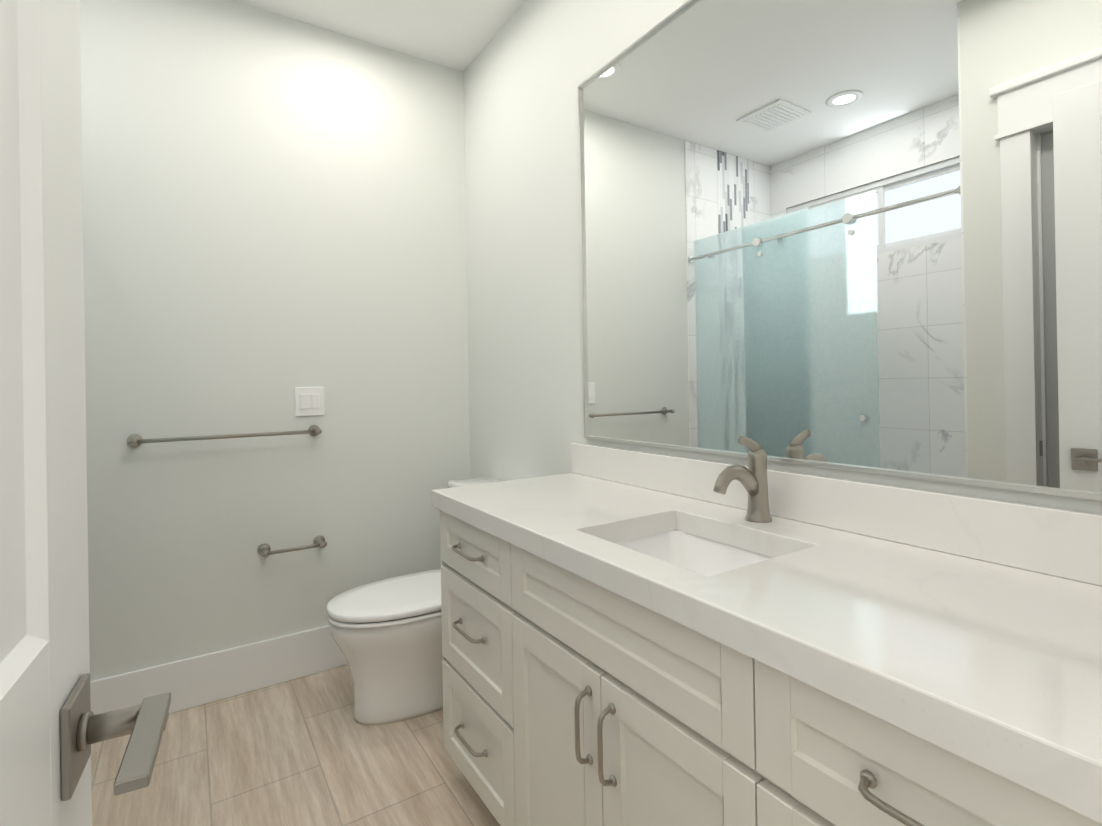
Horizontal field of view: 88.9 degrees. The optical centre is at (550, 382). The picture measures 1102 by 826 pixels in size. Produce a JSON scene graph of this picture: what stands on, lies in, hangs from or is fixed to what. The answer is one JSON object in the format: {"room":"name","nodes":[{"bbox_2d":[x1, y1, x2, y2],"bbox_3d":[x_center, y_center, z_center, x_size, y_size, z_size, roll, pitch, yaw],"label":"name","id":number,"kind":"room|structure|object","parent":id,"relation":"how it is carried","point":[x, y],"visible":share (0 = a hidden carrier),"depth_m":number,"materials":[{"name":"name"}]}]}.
{"room":"bathroom","nodes":[
{"label":"bathroom","id":0,"kind":"room"},
{"bbox_2d":[80,0,469,680],"bbox_3d":[-1.522,-0.145,2.168,2.570,2.800,0.100,-1,0,-33],"label":"wall","id":1,"kind":"structure","parent":0,"point":[274,210],"depth_m":2.31,"materials":[{"name":"white paint"}]},
{"bbox_2d":[90,625,347,714],"bbox_3d":[-1.050,1.153,2.385,1.573,0.190,0.018,-1,0,-33],"label":"baseboard","id":2,"kind":"structure","parent":1,"relation":"attached to","point":[191,682],"depth_m":2.20,"materials":[{"name":"white wood"}]},
{"bbox_2d":[127,425,321,446],"bbox_3d":[-1.262,0.211,2.222,0.671,0.048,0.084,-1,0,-33],"label":"towel rail","id":3,"kind":"object","parent":1,"relation":"attached to","point":[134,440],"visible":1,"depth_m":2.17,"materials":[{"name":"silver metal"}]},
{"bbox_2d":[258,535,326,556],"bbox_3d":[-1.070,0.687,2.339,0.261,0.048,0.084,-1,0,-33],"label":"towel rail","id":4,"kind":"object","parent":1,"relation":"attached to","point":[265,549],"visible":1,"depth_m":2.31,"materials":[{"name":"silver metal"}]},
{"bbox_2d":[295,387,323,415],"bbox_3d":[-1.036,0.082,2.413,0.116,0.123,0.010,-1,0,-33],"label":"switch plate","id":5,"kind":"object","parent":1,"relation":"attached to","point":[309,401],"visible":1,"depth_m":2.41,"materials":[{"name":"white plastic"}]},
{"bbox_2d":[91,665,499,825],"bbox_3d":[-0.678,1.288,0.991,2.670,0.100,2.960,-1,0,-33],"label":"floor","id":6,"kind":"structure","parent":0,"point":[309,750],"depth_m":1.80,"materials":[{"name":"tile"}]},
{"bbox_2d":[326,476,504,724],"bbox_3d":[-0.478,0.837,2.223,0.770,0.800,0.452,-1,0,-33],"label":"toilet","id":7,"kind":"object","parent":6,"relation":"on","point":[386,634],"visible":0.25,"depth_m":2.03,"materials":[{"name":"white ceramic"}]},
{"bbox_2d":[440,510,1101,825],"bbox_3d":[0.361,0.796,1.120,0.564,0.849,1.831,-1,0,-33],"label":"bathroom vanity","id":8,"kind":"object","parent":6,"relation":"on","point":[570,698],"visible":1,"depth_m":0.98,"materials":[{"name":"white paint"}]},
{"bbox_2d":[432,443,1101,822],"bbox_3d":[0.359,0.292,1.129,0.552,0.158,1.839,-1,0,-33],"label":"countertop","id":9,"kind":"structure","parent":8,"relation":"on","point":[964,627],"depth_m":0.88,"materials":[{"name":"stone"}]},
{"bbox_2d":[615,530,773,576],"bbox_3d":[0.290,0.448,1.177,0.362,0.150,0.432,-1,0,-33],"label":"sink basin","id":10,"kind":"object","parent":9,"relation":"in","point":[700,555],"visible":0.08,"depth_m":1.35,"materials":[{"name":"white ceramic"}]},
{"bbox_2d":[713,435,771,522],"bbox_3d":[0.431,0.220,1.274,0.176,0.199,0.059,-1,0,-33],"label":"faucet","id":11,"kind":"object","parent":9,"relation":"on","point":[752,479],"visible":1,"depth_m":1.28,"materials":[{"name":"silver metal"}]},
{"bbox_2d":[234,0,524,71],"bbox_3d":[-0.728,-1.611,0.998,2.670,0.100,2.960,-1,0,-33],"label":"ceiling","id":12,"kind":"structure","parent":0,"point":[459,35],"depth_m":2.43,"materials":[{"name":"white paint"}]},
{"bbox_2d":[463,0,1101,513],"bbox_3d":[0.375,-0.178,1.693,0.100,2.800,2.960,-1,0,-33],"label":"wall","id":13,"kind":"structure","parent":0,"point":[531,68],"depth_m":2.27,"materials":[{"name":"white paint"}]},
{"bbox_2d":[578,0,1101,500],"bbox_3d":[0.559,-0.434,1.297,0.014,1.244,1.650,-1,0,-33],"label":"mirror","id":14,"kind":"object","parent":13,"relation":"attached to","point":[852,234],"visible":0.98,"depth_m":1.18,"materials":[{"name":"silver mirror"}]},
{"bbox_3d":[0.407,-0.183,0.010,1.677,2.800,0.100,-1,0,-33],"label":"wall","id":15,"kind":"structure","parent":0,"visible":0},
{"bbox_2d":[0,0,170,825],"bbox_3d":[-0.220,0.145,0.158,0.170,2.150,0.811,-1,0,-33],"label":"entry door","id":16,"kind":"structure","parent":15,"relation":"in","point":[53,727],"depth_m":0.41,"materials":[{"name":"white wood"}]}
]}

